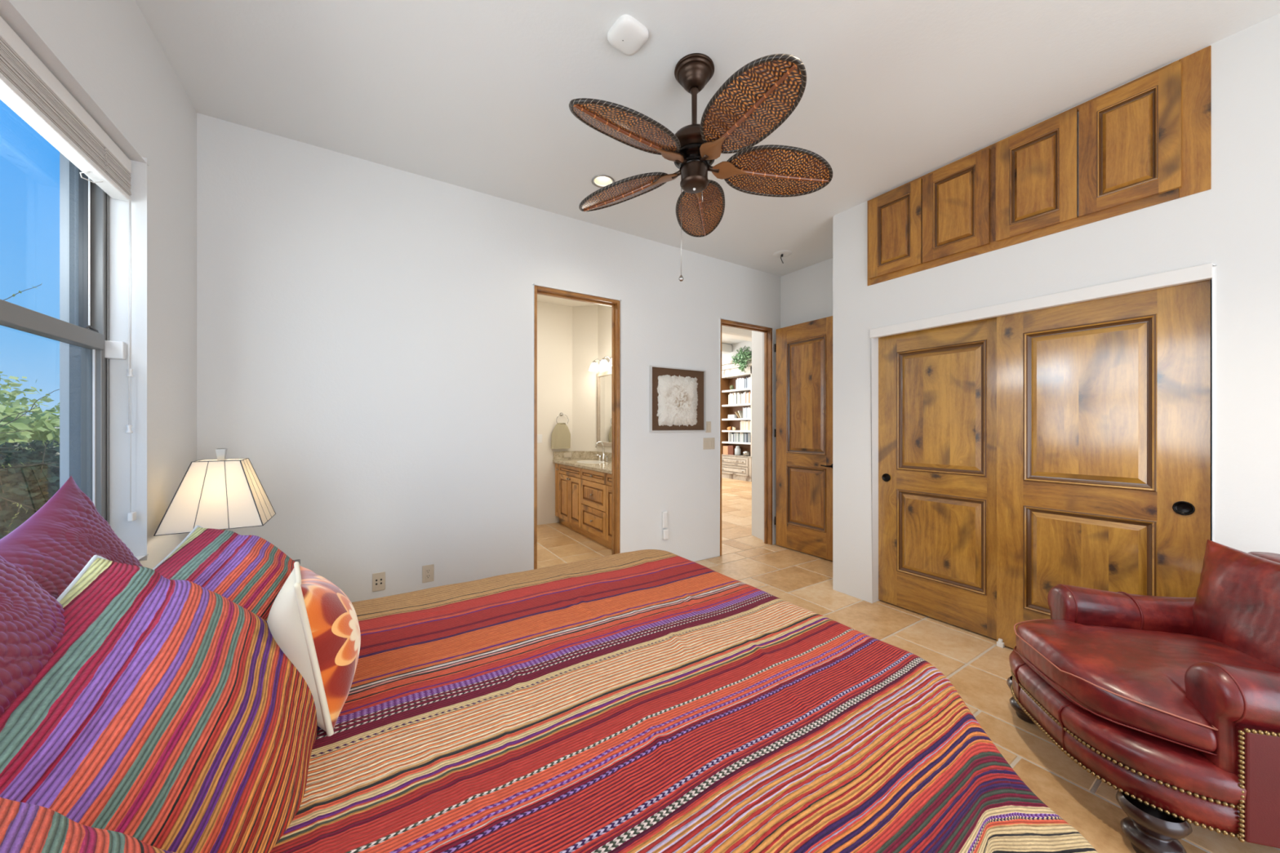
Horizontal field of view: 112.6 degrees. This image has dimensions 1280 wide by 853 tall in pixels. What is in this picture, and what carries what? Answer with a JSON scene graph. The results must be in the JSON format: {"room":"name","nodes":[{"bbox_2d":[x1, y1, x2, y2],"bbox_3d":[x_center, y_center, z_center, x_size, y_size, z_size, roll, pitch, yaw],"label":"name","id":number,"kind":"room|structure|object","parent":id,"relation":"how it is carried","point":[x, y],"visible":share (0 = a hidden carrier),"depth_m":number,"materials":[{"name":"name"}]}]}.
{"room":"bedroom","nodes":[
{"label":"bedroom","id":0,"kind":"room"},
{"bbox_2d":[0,0,196,568],"bbox_3d":[-0.999,-0.193,-0.090,0.229,3.045,5.615,0,0,-32],"label":"wall","id":1,"kind":"structure","parent":0,"point":[105,54],"depth_m":1.75,"materials":[{"name":"white paint"}]},
{"bbox_2d":[0,168,109,524],"bbox_3d":[-1.577,-0.278,0.792,0.072,1.615,2.125,0,0,-32],"label":"window","id":2,"kind":"structure","parent":1,"relation":"in","point":[92,330],"depth_m":1.65,"materials":[{"name":"grey metal"}]},
{"bbox_2d":[0,16,131,201],"bbox_3d":[-1.522,-0.983,0.827,0.062,0.185,2.101,0,0,-32],"label":"window blind","id":3,"kind":"object","parent":1,"relation":"attached to","point":[27,86],"visible":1,"depth_m":1.33,"materials":[{"name":"white paint"}]},
{"bbox_2d":[124,199,136,521],"bbox_3d":[-2.046,-0.265,1.713,0.023,1.290,0.041,0,0,-32],"label":"blind cord","id":4,"kind":"object","parent":3,"relation":"hanging from","point":[131,516],"visible":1,"depth_m":1.71,"materials":[{"name":"white paint"}]},
{"bbox_2d":[69,160,80,489],"bbox_3d":[-2.192,-0.278,1.661,0.037,1.615,0.006,0,0,-32],"label":"window frame","id":5,"kind":"structure","parent":1,"relation":"attached to","point":[74,351],"depth_m":1.66,"materials":[{"name":"grey paint"}]},
{"bbox_2d":[104,340,126,359],"bbox_3d":[-2.100,-0.305,1.700,0.064,0.070,0.029,0,0,-32],"label":"sensor","id":6,"kind":"object","parent":1,"relation":"attached to","point":[113,349],"visible":0.89,"depth_m":1.69,"materials":[{"name":"white plastic"}]},
{"bbox_2d":[196,112,780,602],"bbox_3d":[-0.462,-0.193,3.648,5.120,3.045,0.154,0,0,-32],"label":"wall","id":7,"kind":"structure","parent":0,"point":[365,329],"depth_m":2.88,"materials":[{"name":"white paint"}]},
{"bbox_2d":[372,571,385,591],"bbox_3d":[-1.703,1.012,2.782,0.072,0.118,0.008,0,0,-32],"label":"wall socket","id":8,"kind":"object","parent":7,"relation":"attached to","point":[378,579],"visible":1,"depth_m":2.78,"materials":[{"name":"beige plastic"}]},
{"bbox_2d":[422,564,433,582],"bbox_3d":[-1.458,1.012,2.936,0.072,0.118,0.010,0,0,-32],"label":"wall socket","id":9,"kind":"object","parent":7,"relation":"attached to","point":[428,570],"visible":1,"depth_m":2.93,"materials":[{"name":"beige plastic"}]},
{"bbox_2d":[533,285,619,569],"bbox_3d":[-0.525,0.113,3.579,0.774,2.435,0.089,0,0,-32],"label":"door frame","id":10,"kind":"structure","parent":7,"relation":"attached to","point":[615,304],"depth_m":3.73,"materials":[{"name":"brown wood"}]},
{"bbox_2d":[662,511,668,539],"bbox_3d":[0.237,0.925,3.992,0.058,0.260,0.032,0,0,-32],"label":"plug","id":11,"kind":"object","parent":7,"relation":"attached to","point":[664,514],"visible":1,"depth_m":3.98,"materials":[{"name":"white plastic"}]},
{"bbox_2d":[649,364,706,431],"bbox_3d":[0.373,-0.255,4.082,0.660,0.608,0.027,0,0,-32],"label":"framed picture","id":12,"kind":"object","parent":7,"relation":"attached to","point":[677,396],"visible":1,"depth_m":4.07,"materials":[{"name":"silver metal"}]},
{"bbox_2d":[705,421,711,432],"bbox_3d":[0.689,0.005,4.293,0.070,0.112,0.010,0,0,-32],"label":"wall plate","id":13,"kind":"object","parent":7,"relation":"attached to","point":[708,423],"visible":1,"depth_m":4.29,"materials":[{"name":"beige plastic"}]},
{"bbox_2d":[702,437,714,449],"bbox_3d":[0.697,0.172,4.297,0.150,0.116,0.011,0,0,-32],"label":"light switch","id":14,"kind":"object","parent":7,"relation":"attached to","point":[708,442],"visible":1,"depth_m":4.29,"materials":[{"name":"beige plastic"}]},
{"bbox_2d":[720,319,772,555],"bbox_3d":[1.133,0.113,4.628,0.793,2.435,0.089,0,0,-32],"label":"door frame","id":15,"kind":"structure","parent":7,"relation":"attached to","point":[767,331],"depth_m":4.81,"materials":[{"name":"brown wood"}]},
{"bbox_2d":[774,315,832,560],"bbox_3d":[1.713,0.117,4.442,0.104,2.403,0.783,0,0,-32],"label":"door","id":16,"kind":"structure","parent":7,"relation":"in","point":[804,351],"depth_m":4.45,"materials":[{"name":"brown wood"}]},
{"bbox_2d":[537,301,572,524],"bbox_3d":[-2.058,-0.242,5.414,2.510,3.145,0.150,0,0,-32],"label":"wall","id":17,"kind":"structure","parent":0,"point":[554,322],"depth_m":5.85,"materials":[{"name":"beige paint"}]},
{"bbox_2d":[537,434,542,443],"bbox_3d":[-1.355,0.165,5.763,0.072,0.116,0.011,0,0,-32],"label":"light switch","id":18,"kind":"object","parent":17,"relation":"attached to","point":[539,436],"visible":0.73,"depth_m":5.76,"materials":[{"name":"white plastic"}]},
{"bbox_2d":[551,422,570,448],"bbox_3d":[-1.090,0.128,5.883,0.286,0.357,0.062,0,0,-32],"label":"hand towel","id":19,"kind":"object","parent":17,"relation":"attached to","point":[561,435],"visible":1,"depth_m":5.87,"materials":[{"name":"beige fabric"}]},
{"bbox_2d":[555,412,568,424],"bbox_3d":[-1.081,-0.096,5.910,0.180,0.201,0.055,0,0,-32],"label":"towel ring","id":20,"kind":"object","parent":17,"relation":"attached to","point":[561,414],"visible":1,"depth_m":5.92,"materials":[{"name":"silver metal"}]},
{"bbox_2d":[572,305,598,451],"bbox_3d":[-0.768,-0.242,6.069,0.370,3.145,0.420,0,0,-32],"label":"wall","id":21,"kind":"structure","parent":0,"point":[584,318],"depth_m":5.98,"materials":[{"name":"beige paint"}]},
{"bbox_2d":[553,450,611,461],"bbox_3d":[-0.220,0.401,5.253,2.255,0.113,0.472,0,0,44],"label":"backsplash","id":22,"kind":"structure","parent":21,"relation":"attached to","point":[557,455],"depth_m":5.93,"materials":[{"name":"stone"}]},
{"bbox_2d":[598,304,611,453],"bbox_3d":[-0.026,-0.242,5.148,0.100,3.145,1.930,0,0,-32],"label":"wall","id":23,"kind":"structure","parent":0,"point":[604,312],"depth_m":5.77,"materials":[{"name":"beige paint"}]},
{"bbox_2d":[588,355,611,371],"bbox_3d":[-0.373,-0.839,5.420,0.194,0.168,0.990,0,0,-32],"label":"vanity light","id":24,"kind":"object","parent":23,"relation":"attached to","point":[603,364],"visible":0.52,"depth_m":5.60,"materials":[{"name":"white glass"}]},
{"bbox_2d":[596,369,611,446],"bbox_3d":[-0.314,-0.235,5.481,0.029,1.000,1.040,0,0,-32],"label":"mirror","id":25,"kind":"object","parent":23,"relation":"attached to","point":[603,379],"visible":0.36,"depth_m":5.75,"materials":[{"name":"beige mirror"}]},
{"bbox_2d":[134,0,1279,306],"bbox_3d":[0.410,-1.762,2.271,5.120,0.145,8.100,0,0,-32],"label":"ceiling","id":26,"kind":"structure","parent":0,"point":[473,95],"depth_m":2.10,"materials":[{"name":"white paint"}]},
{"bbox_2d":[591,174,614,187],"bbox_3d":[-0.258,-1.749,2.983,0.160,0.082,0.160,0,0,-32],"label":"recessed light","id":27,"kind":"object","parent":26,"relation":"in","point":[602,180],"visible":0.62,"depth_m":3.03,"materials":[{"name":"white glass"}]},
{"bbox_2d":[607,14,648,55],"bbox_3d":[-0.052,-1.699,1.866,0.152,0.031,0.152,0,0,-39],"label":"smoke detector","id":28,"kind":"object","parent":26,"relation":"attached to","point":[628,35],"visible":1,"depth_m":1.84,"materials":[{"name":"white plastic"}]},
{"bbox_2d":[568,53,832,281],"bbox_3d":[0.321,-1.206,2.058,1.258,1.017,1.315,0,0,-5],"label":"ceiling fan","id":29,"kind":"object","parent":26,"relation":"hanging from","point":[757,98],"visible":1,"depth_m":1.96,"materials":[{"name":"brown wicker"}]},
{"bbox_2d":[773,249,791,263],"bbox_3d":[1.414,-1.668,4.235,0.180,0.096,0.180,0,0,-32],"label":"ceiling box cover","id":30,"kind":"object","parent":26,"relation":"attached to","point":[784,253],"visible":1,"depth_m":4.22,"materials":[{"name":"white paint"}]},
{"bbox_2d":[721,337,746,344],"bbox_3d":[1.107,-2.220,8.566,5.470,0.100,6.504,0,0,-32],"label":"ceiling","id":31,"kind":"structure","parent":0,"point":[725,340],"depth_m":10.80,"materials":[{"name":"white paint"}]},
{"bbox_2d":[721,342,732,354],"bbox_3d":[0.121,-2.060,9.986,5.280,0.220,0.350,0,0,-32],"label":"beam","id":32,"kind":"structure","parent":31,"relation":"attached to","point":[726,348],"depth_m":11.15,"materials":[{"name":"white paint"}]},
{"bbox_2d":[721,325,751,341],"bbox_3d":[0.976,-2.060,8.634,5.280,0.220,0.350,0,0,-32],"label":"beam","id":33,"kind":"structure","parent":31,"relation":"attached to","point":[726,331],"depth_m":9.18,"materials":[{"name":"white paint"}]},
{"bbox_2d":[721,341,751,362],"bbox_3d":[3.308,-0.470,10.044,0.170,3.600,6.060,0,0,-32],"label":"wall","id":34,"kind":"structure","parent":0,"point":[726,357],"depth_m":11.18,"materials":[{"name":"white paint"}]},
{"bbox_2d":[751,330,763,540],"bbox_3d":[3.204,-0.420,6.219,4.335,3.500,0.294,0,0,-32],"label":"wall","id":35,"kind":"structure","parent":0,"point":[757,336],"depth_m":5.11,"materials":[{"name":"white paint"}]},
{"bbox_2d":[537,477,1279,852],"bbox_3d":[1.207,1.405,5.229,9.270,0.150,11.948,0,0,-32],"label":"floor","id":36,"kind":"structure","parent":0,"point":[979,669],"depth_m":2.57,"materials":[{"name":"stone"}]},
{"bbox_2d":[555,462,611,549],"bbox_3d":[-0.378,0.914,5.080,0.548,0.832,2.180,0,0,-32],"label":"vanity cabinet","id":37,"kind":"object","parent":36,"relation":"on","point":[583,496],"visible":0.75,"depth_m":5.05,"materials":[{"name":"brown wood"}]},
{"bbox_2d":[552,450,611,474],"bbox_3d":[-0.380,0.421,5.089,0.559,0.152,2.188,0,0,-32],"label":"countertop","id":38,"kind":"structure","parent":37,"relation":"on","point":[558,456],"depth_m":5.71,"materials":[{"name":"stone"}]},
{"bbox_2d":[564,452,571,457],"bbox_3d":[-1.010,0.400,5.955,0.110,0.068,0.007,0,0,-32],"label":"wall socket","id":39,"kind":"object","parent":38,"relation":"attached to","point":[566,455],"visible":1,"depth_m":5.95,"materials":[{"name":"beige plastic"}]},
{"bbox_2d":[576,460,604,463],"bbox_3d":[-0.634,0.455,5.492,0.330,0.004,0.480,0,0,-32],"label":"sink","id":40,"kind":"object","parent":38,"relation":"in","point":[580,461],"visible":1,"depth_m":5.54,"materials":[{"name":"white ceramic"}]},
{"bbox_2d":[594,441,608,462],"bbox_3d":[-0.517,0.325,5.565,0.146,0.265,0.309,0,0,-32],"label":"faucet","id":41,"kind":"object","parent":38,"relation":"on","point":[597,442],"visible":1,"depth_m":5.58,"materials":[{"name":"silver metal"}]},
{"bbox_2d":[721,357,751,481],"bbox_3d":[2.482,-0.170,10.817,0.389,3.000,1.190,0,0,-32],"label":"bookcase","id":42,"kind":"object","parent":36,"relation":"on","point":[733,466],"visible":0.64,"depth_m":10.87,"materials":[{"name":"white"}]},
{"bbox_2d":[723,445,728,454],"bbox_3d":[2.274,0.618,11.147,0.120,0.220,0.180,0,0,-32],"label":"box","id":43,"kind":"object","parent":42,"relation":"on","point":[725,447],"visible":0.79,"depth_m":11.10,"materials":[{"name":"brown cardboard"}]},
{"bbox_2d":[728,445,736,454],"bbox_3d":[2.375,0.608,10.986,0.120,0.240,0.170,0,0,-32],"label":"box","id":44,"kind":"object","parent":42,"relation":"on","point":[731,448],"visible":0.79,"depth_m":10.92,"materials":[{"name":"brown cardboard"}]},
{"bbox_2d":[728,414,737,418],"bbox_3d":[2.381,-0.254,10.996,0.100,0.100,0.220,0,0,-32],"label":"box","id":45,"kind":"object","parent":42,"relation":"on","point":[730,416],"visible":1,"depth_m":10.93,"materials":[{"name":"white"}]},
{"bbox_2d":[721,453,751,457],"bbox_3d":[2.489,0.734,10.821,0.335,0.012,1.150,0,0,-32],"label":"countertop","id":46,"kind":"structure","parent":42,"relation":"on","point":[722,454],"depth_m":10.67,"materials":[{"name":"white stone"}]},
{"bbox_2d":[734,445,740,455],"bbox_3d":[2.473,0.608,10.794,0.150,0.240,0.150,0,0,-32],"label":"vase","id":47,"kind":"object","parent":42,"relation":"on","point":[737,450],"visible":1,"depth_m":10.73,"materials":[{"name":"grey ceramic"}]},
{"bbox_2d":[737,410,742,417],"bbox_3d":[2.568,-0.303,10.784,0.150,0.195,0.120,0,0,-32],"label":"book","id":48,"kind":"object","parent":42,"relation":"on","point":[740,412],"visible":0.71,"depth_m":10.77,"materials":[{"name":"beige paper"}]},
{"bbox_2d":[731,346,751,372],"bbox_3d":[2.550,-1.627,10.378,0.510,0.658,0.554,0,0,-16],"label":"ivy plant","id":49,"kind":"object","parent":42,"relation":"on","point":[742,354],"visible":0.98,"depth_m":10.30,"materials":[{"name":"green plant"}]},
{"bbox_2d":[742,450,750,456],"bbox_3d":[2.634,0.663,10.540,0.180,0.130,0.180,0,0,-32],"label":"bowl","id":50,"kind":"object","parent":42,"relation":"on","point":[746,453],"visible":0.98,"depth_m":10.48,"materials":[{"name":"silver metal"}]},
{"bbox_2d":[996,638,1004,648],"bbox_3d":[2.181,1.308,2.580,0.035,0.045,0.032,0,0,-32],"label":"guide","id":51,"kind":"object","parent":36,"relation":"on","point":[999,643],"visible":1,"depth_m":2.57,"materials":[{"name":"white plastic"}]},
{"bbox_2d":[1006,539,1279,852],"bbox_3d":[2.014,0.900,1.541,0.976,0.861,0.830,0,0,15],"label":"armchair","id":52,"kind":"object","parent":36,"relation":"on","point":[1172,704],"visible":1,"depth_m":1.43,"materials":[{"name":"red leather"}]},
{"bbox_2d":[1015,618,1279,751],"bbox_3d":[1.876,0.899,1.579,0.672,0.193,0.770,0,0,15],"label":"seat cushion","id":53,"kind":"object","parent":52,"relation":"on","point":[1125,679],"depth_m":1.47,"materials":[{"name":"red leather"}]},
{"bbox_2d":[1191,539,1279,669],"bbox_3d":[2.266,0.702,1.471,0.197,0.460,0.642,12,3,15],"label":"chair backrest","id":54,"kind":"object","parent":52,"relation":"on","point":[1236,606],"depth_m":1.58,"materials":[{"name":"red leather"}]},
{"bbox_3d":[-1.863,1.025,1.916,0.460,0.610,0.670,0,0,-32],"label":"nightstand","id":55,"kind":"object","parent":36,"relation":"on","visible":0},
{"bbox_2d":[153,448,275,536],"bbox_3d":[-1.973,0.411,2.012,0.350,0.618,0.314,0,0,-32],"label":"table lamp","id":56,"kind":"object","parent":55,"relation":"on","point":[220,493],"visible":0.7,"depth_m":1.92,"materials":[{"name":"beige fabric"}]},
{"bbox_3d":[-0.454,1.002,1.148,1.940,0.655,1.285,0,0,-32],"label":"bed","id":57,"kind":"object","parent":36,"relation":"on","visible":0},
{"bbox_2d":[0,555,65,715],"bbox_3d":[-0.935,0.495,0.591,0.291,0.606,0.658,0,0,-30],"label":"quilted pillow","id":58,"kind":"object","parent":57,"relation":"on","point":[32,621],"visible":0.15,"depth_m":0.67,"materials":[{"name":"fabric"}]},
{"bbox_2d":[0,475,142,599],"bbox_3d":[-1.309,0.535,1.000,0.263,0.802,0.832,0,0,-31],"label":"quilted pillow","id":59,"kind":"object","parent":57,"relation":"on","point":[55,543],"visible":0.26,"depth_m":1.01,"materials":[{"name":"fabric"}]},
{"bbox_2d":[0,555,317,852],"bbox_3d":[-0.825,0.567,0.740,0.426,0.592,0.810,0,0,-35],"label":"striped sham","id":60,"kind":"object","parent":57,"relation":"on","point":[166,714],"visible":0.73,"depth_m":0.66,"materials":[{"name":"multicoloured fabric"}]},
{"bbox_2d":[269,549,1097,852],"bbox_3d":[-0.209,0.980,1.213,2.493,0.684,2.008,0,0,-35],"label":"coverlet","id":61,"kind":"object","parent":57,"relation":"on","point":[645,700],"visible":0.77,"depth_m":0.95,"materials":[{"name":"multicoloured fabric"}]},
{"bbox_2d":[0,797,176,852],"bbox_3d":[-0.416,0.469,0.193,0.384,0.403,0.626,0,0,-35],"label":"striped sham","id":62,"kind":"object","parent":61,"relation":"on","point":[24,828],"visible":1,"depth_m":0.37,"materials":[{"name":"multicoloured fabric"}]},
{"bbox_2d":[152,525,295,621],"bbox_3d":[-1.106,0.535,1.194,0.398,0.429,0.724,0,0,-33],"label":"striped sham","id":63,"kind":"object","parent":61,"relation":"on","point":[250,571],"visible":0.27,"depth_m":1.13,"materials":[{"name":"multicoloured fabric"}]},
{"bbox_2d":[266,561,360,736],"bbox_3d":[-0.800,0.518,1.050,0.188,0.379,0.430,0,0,-34],"label":"cushion","id":64,"kind":"object","parent":61,"relation":"on","point":[312,620],"visible":0.83,"depth_m":0.93,"materials":[{"name":"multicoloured fabric"}]},
{"bbox_2d":[780,257,1212,541],"bbox_3d":[3.134,-0.193,2.612,0.150,3.045,5.465,0,0,-32],"label":"wall","id":65,"kind":"structure","parent":0,"point":[806,293],"depth_m":4.56,"materials":[{"name":"white paint"}]},
{"bbox_2d":[832,13,1279,603],"bbox_3d":[2.790,-0.193,1.706,0.184,3.045,4.300,0,0,-32],"label":"wall","id":66,"kind":"structure","parent":0,"point":[1233,225],"depth_m":1.95,"materials":[{"name":"white paint"}]},
{"bbox_2d":[878,316,996,639],"bbox_3d":[2.039,0.318,2.925,0.046,2.000,0.793,0,0,-32],"label":"door","id":67,"kind":"structure","parent":66,"relation":"in","point":[937,386],"depth_m":2.90,"materials":[{"name":"brown wood"}]},
{"bbox_2d":[867,45,1211,285],"bbox_3d":[2.257,-1.387,2.646,0.325,0.645,1.564,0,0,-32],"label":"upper cabinet","id":68,"kind":"object","parent":66,"relation":"attached to","point":[1145,141],"visible":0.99,"depth_m":2.31,"materials":[{"name":"brown wood"}]},
{"bbox_2d":[870,262,1213,338],"bbox_3d":[2.159,-0.699,2.569,0.040,0.067,1.547,0,0,-32],"label":"trim","id":69,"kind":"structure","parent":66,"relation":"attached to","point":[1203,272],"depth_m":2.32,"materials":[{"name":"white paint"}]},
{"bbox_2d":[996,279,1211,648],"bbox_3d":[2.393,0.318,2.275,0.050,2.000,0.782,0,0,-32],"label":"door","id":70,"kind":"structure","parent":66,"relation":"in","point":[1104,406],"depth_m":2.22,"materials":[{"name":"brown wood"}]},
{"label":"outside","id":71,"kind":"structure","parent":0,"visible":0},
{"bbox_2d":[11,414,59,468],"bbox_3d":[-58.722,-0.549,16.104,80.000,4.260,110.000,0,0,-32],"label":"ground","id":72,"kind":"structure","parent":71,"point":[20,415],"depth_m":32.04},
{"bbox_2d":[0,379,33,407],"bbox_3d":[-33.358,-0.767,17.963,10.704,5.404,10.414,0,0,-32],"label":"tree","id":73,"kind":"object","parent":72,"relation":"on","point":[4,380],"visible":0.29,"depth_m":19.70,"materials":[{"name":"green plant"}]},
{"bbox_2d":[0,371,53,417],"bbox_3d":[-23.506,-0.309,12.662,6.561,4.492,8.829,0,0,6],"label":"tree","id":74,"kind":"object","parent":72,"relation":"on","point":[15,393],"visible":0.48,"depth_m":15.40,"materials":[{"name":"green plant"}]},
{"bbox_2d":[0,440,59,539],"bbox_3d":[-5.264,0.840,3.651,1.966,1.513,1.606,0,0,-32],"label":"shrub","id":75,"kind":"object","parent":72,"relation":"on","point":[33,486],"visible":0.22,"depth_m":3.41,"materials":[{"name":"green plant"}]},
{"bbox_2d":[0,391,59,453],"bbox_3d":[-17.621,0.180,10.450,6.581,3.516,5.108,0,0,-16],"label":"tree","id":76,"kind":"object","parent":72,"relation":"on","point":[44,429],"visible":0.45,"depth_m":10.81,"materials":[{"name":"green plant"}]},
{"bbox_2d":[0,282,59,535],"bbox_3d":[-5.491,0.210,2.592,2.914,2.554,1.770,0,0,-12],"label":"tree","id":77,"kind":"object","parent":72,"relation":"on","point":[20,291],"visible":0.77,"depth_m":3.10,"materials":[{"name":"brown plant"}]},
{"bbox_2d":[0,439,59,472],"bbox_3d":[-7.269,0.866,5.225,2.009,1.462,2.349,0,0,34],"label":"shrub","id":78,"kind":"object","parent":72,"relation":"on","point":[36,441],"visible":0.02,"depth_m":5.07,"materials":[{"name":"green plant"}]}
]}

